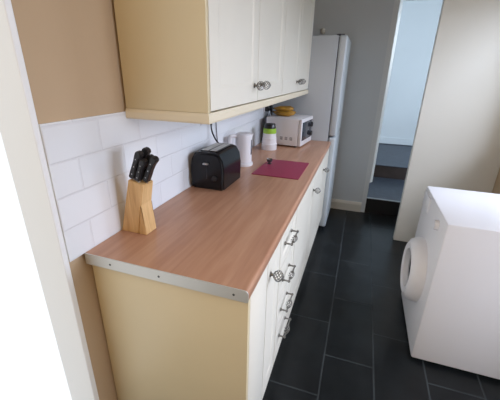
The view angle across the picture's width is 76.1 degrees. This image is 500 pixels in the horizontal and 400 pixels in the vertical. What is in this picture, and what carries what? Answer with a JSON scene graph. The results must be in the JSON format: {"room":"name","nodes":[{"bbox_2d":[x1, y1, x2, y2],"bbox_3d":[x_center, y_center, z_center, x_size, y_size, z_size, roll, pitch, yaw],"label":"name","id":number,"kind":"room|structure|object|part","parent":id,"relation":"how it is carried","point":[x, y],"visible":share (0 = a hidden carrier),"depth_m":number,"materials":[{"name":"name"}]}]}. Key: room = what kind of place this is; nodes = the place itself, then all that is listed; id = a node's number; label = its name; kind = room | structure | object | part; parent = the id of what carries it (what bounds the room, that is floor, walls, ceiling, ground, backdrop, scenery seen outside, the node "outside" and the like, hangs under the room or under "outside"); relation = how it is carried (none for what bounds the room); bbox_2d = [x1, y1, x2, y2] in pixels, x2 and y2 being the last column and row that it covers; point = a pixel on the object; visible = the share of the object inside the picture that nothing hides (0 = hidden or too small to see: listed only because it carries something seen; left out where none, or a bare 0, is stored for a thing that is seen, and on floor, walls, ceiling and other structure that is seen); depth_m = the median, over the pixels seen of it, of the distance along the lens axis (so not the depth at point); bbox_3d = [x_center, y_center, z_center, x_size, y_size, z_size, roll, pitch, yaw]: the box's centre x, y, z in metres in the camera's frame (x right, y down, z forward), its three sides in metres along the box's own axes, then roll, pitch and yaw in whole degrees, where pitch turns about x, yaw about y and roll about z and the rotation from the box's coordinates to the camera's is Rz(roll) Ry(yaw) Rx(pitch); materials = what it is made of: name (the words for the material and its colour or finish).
{"room":"kitchen","nodes":[
{"label":"kitchen","id":0,"kind":"room"},
{"bbox_2d":[11,0,272,399],"bbox_3d":[-0.122,-0.630,2.307,0.120,2.420,3.135,8,23,17],"label":"wall","id":1,"kind":"structure","parent":0,"point":[70,48],"depth_m":0.97,"materials":[{"name":"beige paint"}]},
{"bbox_2d":[0,0,98,399],"bbox_3d":[-0.635,-0.086,0.918,0.129,2.420,0.020,8,23,17],"label":"trim","id":2,"kind":"structure","parent":1,"relation":"attached to","point":[19,127],"depth_m":0.94,"materials":[{"name":"white wood"}]},
{"bbox_2d":[38,108,270,261],"bbox_3d":[-0.190,-0.410,1.978,0.008,0.432,2.360,8,23,17],"label":"backsplash","id":3,"kind":"structure","parent":1,"relation":"attached to","point":[89,160],"depth_m":1.13,"materials":[{"name":"white tile"}]},
{"bbox_2d":[114,0,286,112],"bbox_3d":[-0.095,-0.822,1.423,0.382,0.726,1.032,8,23,17],"label":"upper cabinet","id":4,"kind":"object","parent":1,"relation":"attached to","point":[196,56],"visible":1,"depth_m":1.08,"materials":[{"name":"beige wood"}]},
{"bbox_3d":[-0.284,-0.651,0.984,0.329,0.726,0.018,8,23,17],"label":"panel","id":5,"kind":"part","parent":4,"relation":"part of","materials":[{"name":"beige wood"}]},
{"bbox_2d":[125,89,307,123],"bbox_3d":[0.034,-0.639,2.000,0.335,0.035,2.018,8,23,17],"label":"pelmet","id":6,"kind":"object","parent":4,"relation":"attached to","point":[215,116],"visible":0.95,"depth_m":1.14,"materials":[{"name":"beige wood"}]},
{"bbox_3d":[-0.051,-0.723,1.175,0.020,0.719,0.513,8,23,17],"label":"door","id":7,"kind":"part","parent":4,"relation":"part of","materials":[{"name":"white wood"}]},
{"bbox_3d":[0.045,-0.520,1.454,0.053,0.041,0.041,8,23,17],"label":"knob","id":8,"kind":"part","parent":4,"relation":"part of","materials":[{"name":"grey metal"}]},
{"bbox_3d":[0.076,-0.553,1.537,0.053,0.041,0.041,8,23,17],"label":"knob","id":9,"kind":"part","parent":4,"relation":"part of","materials":[{"name":"grey metal"}]},
{"bbox_3d":[0.114,-0.898,1.621,0.020,0.719,0.489,8,23,17],"label":"door","id":10,"kind":"part","parent":4,"relation":"part of","materials":[{"name":"white wood"}]},
{"bbox_2d":[210,124,218,142],"bbox_3d":[-0.195,-0.410,1.800,0.065,0.179,0.052,8,23,17],"label":"cable","id":11,"kind":"object","parent":1,"relation":"attached to","point":[210,124],"visible":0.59,"depth_m":1.80,"materials":[{"name":"black plastic"}]},
{"bbox_2d":[282,0,314,94],"bbox_3d":[0.233,-1.170,2.308,0.381,0.724,0.979,8,23,17],"label":"upper cabinet","id":12,"kind":"object","parent":1,"relation":"attached to","point":[299,13],"visible":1,"depth_m":2.21,"materials":[{"name":"beige wood"}]},
{"bbox_3d":[0.274,-1.068,2.056,0.020,0.719,0.486,8,23,17],"label":"door","id":13,"kind":"part","parent":12,"relation":"part of","materials":[{"name":"white wood"}]},
{"bbox_3d":[0.433,-1.237,2.487,0.020,0.719,0.482,8,23,17],"label":"door","id":14,"kind":"part","parent":12,"relation":"part of","materials":[{"name":"white wood"}]},
{"bbox_2d":[312,0,394,201],"bbox_3d":[1.402,-0.998,3.312,2.070,2.420,0.120,8,23,17],"label":"wall","id":15,"kind":"structure","parent":0,"point":[367,23],"depth_m":3.23,"materials":[{"name":"grey paint"}]},
{"bbox_2d":[330,199,361,211],"bbox_3d":[0.832,0.019,3.842,0.962,0.115,0.018,8,23,17],"label":"baseboard","id":16,"kind":"structure","parent":15,"relation":"attached to","point":[335,203],"depth_m":3.74,"materials":[{"name":"white paint"}]},
{"bbox_2d":[364,198,399,216],"bbox_3d":[1.683,0.106,3.594,0.818,0.172,0.024,8,23,17],"label":"step riser","id":17,"kind":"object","parent":15,"relation":"attached to","point":[382,207],"depth_m":3.64,"materials":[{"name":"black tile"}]},
{"bbox_2d":[367,197,400,202],"bbox_3d":[1.684,0.023,3.558,0.818,0.009,0.030,8,23,17],"label":"trim","id":18,"kind":"structure","parent":15,"relation":"attached to","point":[367,197],"depth_m":3.61,"materials":[{"name":"grey"}]},
{"bbox_2d":[360,0,415,211],"bbox_3d":[1.716,-0.848,3.251,0.818,2.200,0.128,8,23,17],"label":"trim","id":19,"kind":"structure","parent":15,"relation":"attached to","point":[396,2],"depth_m":3.25,"materials":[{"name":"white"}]},
{"bbox_2d":[262,208,499,399],"bbox_3d":[0.481,1.045,1.517,2.190,0.080,5.060,8,23,17],"label":"floor","id":20,"kind":"structure","parent":0,"point":[347,337],"depth_m":1.97,"materials":[{"name":"black tile"}]},
{"bbox_2d":[92,240,283,399],"bbox_3d":[-0.196,0.584,1.354,0.631,0.870,0.408,8,23,17],"label":"base cabinet","id":21,"kind":"object","parent":20,"relation":"on","point":[165,341],"visible":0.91,"depth_m":1.12,"materials":[{"name":"beige wood"}]},
{"bbox_3d":[-0.284,0.647,1.191,0.578,0.870,0.020,8,23,17],"label":"panel","id":22,"kind":"part","parent":21,"relation":"part of","materials":[{"name":"beige wood"}]},
{"bbox_3d":[0.014,0.640,1.200,0.022,0.848,0.190,8,23,17],"label":"filler panel","id":23,"kind":"part","parent":21,"relation":"part of","materials":[{"name":"white wood"}]},
{"bbox_3d":[0.079,0.513,1.346,0.020,0.712,0.189,8,23,17],"label":"door","id":24,"kind":"part","parent":21,"relation":"part of","materials":[{"name":"white wood"}]},
{"bbox_3d":[0.101,0.280,1.182,0.053,0.044,0.044,8,23,17],"label":"knob","id":25,"kind":"part","parent":21,"relation":"part of","materials":[{"name":"grey metal"}]},
{"bbox_2d":[273,210,298,364],"bbox_3d":[-0.073,0.385,1.656,0.614,0.720,0.337,8,23,17],"label":"drawer unit","id":26,"kind":"object","parent":20,"relation":"on","point":[289,237],"visible":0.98,"depth_m":1.55,"materials":[{"name":"beige wood"}]},
{"bbox_3d":[0.161,0.664,1.679,0.020,0.189,0.331,8,23,17],"label":"drawer","id":27,"kind":"part","parent":26,"relation":"part of","materials":[{"name":"white wood"}]},
{"bbox_3d":[0.165,0.494,1.611,0.020,0.164,0.331,8,23,17],"label":"drawer","id":28,"kind":"part","parent":26,"relation":"part of","materials":[{"name":"white wood"}]},
{"bbox_3d":[0.185,0.656,1.644,0.044,0.029,0.148,8,23,17],"label":"handle","id":29,"kind":"part","parent":26,"relation":"part of","materials":[{"name":"grey metal"}]},
{"bbox_3d":[0.168,0.332,1.546,0.020,0.174,0.331,8,23,17],"label":"drawer","id":30,"kind":"part","parent":26,"relation":"part of","materials":[{"name":"white wood"}]},
{"bbox_3d":[0.188,0.506,1.584,0.044,0.029,0.148,8,23,17],"label":"handle","id":31,"kind":"part","parent":26,"relation":"part of","materials":[{"name":"grey metal"}]},
{"bbox_3d":[0.172,0.168,1.481,0.020,0.167,0.331,8,23,17],"label":"drawer","id":32,"kind":"part","parent":26,"relation":"part of","materials":[{"name":"white wood"}]},
{"bbox_3d":[0.192,0.348,1.521,0.044,0.029,0.148,8,23,17],"label":"handle","id":33,"kind":"part","parent":26,"relation":"part of","materials":[{"name":"grey metal"}]},
{"bbox_3d":[0.196,0.170,1.450,0.044,0.029,0.148,8,23,17],"label":"handle","id":34,"kind":"part","parent":26,"relation":"part of","materials":[{"name":"grey metal"}]},
{"bbox_2d":[288,176,320,317],"bbox_3d":[0.088,0.219,2.081,0.623,0.720,0.628,8,23,17],"label":"base cabinet","id":35,"kind":"object","parent":20,"relation":"on","point":[304,210],"visible":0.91,"depth_m":1.98,"materials":[{"name":"beige wood"}]},
{"bbox_2d":[272,34,350,229],"bbox_3d":[0.583,-0.656,3.256,0.608,1.793,0.558,8,23,17],"label":"refrigerator","id":36,"kind":"object","parent":20,"relation":"on","point":[329,59],"visible":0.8,"depth_m":2.83,"materials":[{"name":"grey metal"}]},
{"bbox_3d":[0.830,-0.243,3.326,0.066,0.905,0.558,8,23,17],"label":"door","id":37,"kind":"part","parent":36,"relation":"part of","materials":[{"name":"grey metal"}]},
{"bbox_3d":[0.848,-1.058,3.000,0.066,0.830,0.558,8,23,17],"label":"door","id":38,"kind":"part","parent":36,"relation":"part of","materials":[{"name":"grey metal"}]},
{"bbox_2d":[307,149,329,259],"bbox_3d":[0.336,-0.044,2.753,0.623,0.720,0.894,8,23,17],"label":"base cabinet","id":39,"kind":"object","parent":20,"relation":"on","point":[320,176],"visible":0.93,"depth_m":2.62,"materials":[{"name":"beige wood"}]},
{"bbox_2d":[84,140,330,302],"bbox_3d":[0.093,-0.160,2.002,0.582,0.040,2.301,8,23,17],"label":"countertop","id":40,"kind":"structure","parent":39,"relation":"on","point":[219,243],"depth_m":1.20,"materials":[{"name":"brown wood"}]},
{"bbox_2d":[123,179,155,234],"bbox_3d":[-0.424,0.015,1.198,0.115,0.211,0.067,8,23,17],"label":"knife block","id":41,"kind":"object","parent":40,"relation":"on","point":[139,217],"visible":0.93,"depth_m":1.18,"materials":[{"name":"brown wood"}]},
{"bbox_2d":[129,150,143,179],"bbox_3d":[-0.397,-0.120,1.114,0.062,0.108,0.027,8,23,17],"label":"knife","id":42,"kind":"object","parent":41,"relation":"in","point":[138,155],"visible":0.86,"depth_m":1.10,"materials":[{"name":"black plastic"}]},
{"bbox_2d":[135,158,147,182],"bbox_3d":[-0.379,-0.101,1.113,0.052,0.088,0.027,8,23,17],"label":"knife","id":43,"kind":"object","parent":41,"relation":"in","point":[143,162],"visible":1,"depth_m":1.10,"materials":[{"name":"black plastic"}]},
{"bbox_2d":[142,147,150,158],"bbox_3d":[-0.383,-0.134,1.144,0.064,0.114,0.027,8,23,17],"label":"knife","id":44,"kind":"object","parent":41,"relation":"in","point":[146,150],"visible":0.39,"depth_m":1.11,"materials":[{"name":"black plastic"}]},
{"bbox_2d":[144,154,153,173],"bbox_3d":[-0.366,-0.117,1.143,0.054,0.096,0.027,8,23,17],"label":"knife","id":45,"kind":"object","parent":41,"relation":"in","point":[148,157],"visible":0.23,"depth_m":1.12,"materials":[{"name":"black plastic"}]},
{"bbox_2d":[143,156,158,182],"bbox_3d":[-0.349,-0.105,1.121,0.066,0.103,0.027,8,23,17],"label":"knife","id":46,"kind":"object","parent":41,"relation":"in","point":[153,161],"visible":1,"depth_m":1.11,"materials":[{"name":"black plastic"}]},
{"bbox_2d":[191,143,240,190],"bbox_3d":[-0.183,-0.188,1.731,0.190,0.203,0.276,8,23,17],"label":"toaster","id":47,"kind":"object","parent":40,"relation":"on","point":[217,166],"visible":1,"depth_m":1.64,"materials":[{"name":"black plastic"}]},
{"bbox_3d":[-0.179,-0.281,1.703,0.096,0.003,0.198,8,23,17],"label":"plate","id":48,"kind":"part","parent":47,"relation":"part of","materials":[{"name":"black plastic"}]},
{"bbox_2d":[228,132,252,166],"bbox_3d":[-0.054,-0.333,2.090,0.145,0.212,0.142,8,23,17],"label":"kettle","id":49,"kind":"object","parent":40,"relation":"on","point":[243,140],"visible":0.68,"depth_m":2.04,"materials":[{"name":"white plastic"}]},
{"bbox_3d":[-0.112,-0.343,2.056,0.062,0.164,0.025,-9,24,-23],"label":"handle","id":50,"kind":"part","parent":49,"relation":"part of","materials":[{"name":"white plastic"}]},
{"bbox_3d":[-0.039,-0.430,2.056,0.098,0.006,0.098,8,23,17],"label":"lid","id":51,"kind":"part","parent":49,"relation":"part of","materials":[{"name":"white plastic"}]},
{"bbox_2d":[261,123,276,150],"bbox_3d":[0.156,-0.506,2.545,0.123,0.203,0.123,8,23,17],"label":"canister","id":52,"kind":"object","parent":40,"relation":"on","point":[269,143],"visible":1,"depth_m":2.51,"materials":[{"name":"white plastic"}]},
{"bbox_3d":[0.157,-0.584,2.514,0.096,0.034,0.096,8,23,17],"label":"lid","id":53,"kind":"part","parent":52,"relation":"part of","materials":[{"name":"black plastic"}]},
{"bbox_2d":[252,159,308,179],"bbox_3d":[0.208,-0.206,2.065,0.289,0.004,0.390,8,23,17],"label":"mat","id":54,"kind":"object","parent":40,"relation":"on","point":[278,168],"visible":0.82,"depth_m":2.03,"materials":[{"name":"plastic"}]},
{"bbox_2d":[265,114,312,146],"bbox_3d":[0.342,-0.615,2.791,0.349,0.232,0.326,11,24,24],"label":"microwave","id":55,"kind":"object","parent":40,"relation":"on","point":[295,130],"visible":0.92,"depth_m":2.65,"materials":[{"name":"white"}]},
{"bbox_2d":[272,106,295,115],"bbox_3d":[0.296,-0.772,2.761,0.209,0.076,0.170,3,22,6],"label":"banana bunch","id":56,"kind":"object","parent":55,"relation":"on","point":[280,110],"visible":1,"depth_m":2.72,"materials":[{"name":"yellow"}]},
{"bbox_3d":[0.454,-0.580,2.693,0.027,0.220,0.236,11,24,24],"label":"door","id":57,"kind":"part","parent":55,"relation":"part of","materials":[{"name":"white plastic"}]},
{"bbox_3d":[0.660,-0.104,2.923,0.020,0.712,0.336,8,23,17],"label":"door","id":58,"kind":"part","parent":39,"relation":"part of","materials":[{"name":"white wood"}]},
{"bbox_2d":[400,186,499,379],"bbox_3d":[1.234,0.438,1.825,0.631,0.850,0.590,8,23,17],"label":"washing machine","id":59,"kind":"object","parent":20,"relation":"on","point":[450,273],"visible":1,"depth_m":1.63,"materials":[{"name":"white plastic"}]},
{"bbox_3d":[0.962,0.405,1.907,0.018,0.218,0.218,8,23,17],"label":"glass","id":60,"kind":"part","parent":59,"relation":"part of","materials":[{"name":"grey"}]},
{"bbox_3d":[0.969,0.406,1.904,0.075,0.380,0.380,8,23,17],"label":"door","id":61,"kind":"part","parent":59,"relation":"part of","materials":[{"name":"white plastic"}]},
{"bbox_3d":[1.070,0.009,1.933,0.008,0.090,0.170,8,23,17],"label":"detergent drawer","id":62,"kind":"part","parent":59,"relation":"part of","materials":[{"name":"white plastic"}]},
{"bbox_2d":[367,177,404,200],"bbox_3d":[1.832,-0.032,4.007,0.818,0.228,0.895,8,23,17],"label":"step","id":63,"kind":"structure","parent":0,"point":[381,188],"depth_m":3.96,"materials":[{"name":"blue carpet"}]},
{"bbox_2d":[375,143,411,166],"bbox_3d":[2.461,-0.629,4.968,2.600,0.150,1.620,8,23,17],"label":"floor","id":64,"kind":"structure","parent":0,"point":[387,154],"depth_m":4.89,"materials":[{"name":"grey tile"}]},
{"bbox_2d":[373,165,407,179],"bbox_3d":[2.194,-0.296,4.266,2.600,0.242,0.020,8,23,17],"label":"stair riser","id":65,"kind":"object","parent":64,"relation":"attached to","point":[379,171],"depth_m":4.33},
{"bbox_2d":[375,164,407,167],"bbox_3d":[2.195,-0.412,4.218,2.600,0.009,0.025,8,23,17],"label":"trim","id":66,"kind":"structure","parent":64,"relation":"attached to","point":[375,164],"depth_m":4.29,"materials":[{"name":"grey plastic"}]},
{"bbox_2d":[380,0,442,145],"bbox_3d":[2.748,-2.000,5.246,2.800,2.900,0.100,8,23,17],"label":"wall","id":67,"kind":"structure","parent":0,"point":[419,19],"depth_m":5.18,"materials":[{"name":"paint"}]},
{"bbox_2d":[379,137,413,145],"bbox_3d":[2.707,-1.018,5.577,2.800,0.110,0.020,8,23,17],"label":"baseboard","id":68,"kind":"structure","parent":67,"relation":"attached to","point":[389,140],"depth_m":5.61,"materials":[{"name":"paint"}]},
{"bbox_2d":[393,0,499,241],"bbox_3d":[1.745,-0.699,2.582,0.669,2.420,0.060,8,23,17],"label":"wall partition","id":69,"kind":"structure","parent":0,"point":[456,145],"depth_m":2.56,"materials":[{"name":"white paint"}]},
{"bbox_2d":[492,169,499,193],"bbox_3d":[1.504,0.009,0.799,0.120,2.420,4.935,8,23,17],"label":"wall","id":70,"kind":"structure","parent":0,"point":[496,189],"depth_m":2.61,"materials":[{"name":"beige paint"}]}
]}

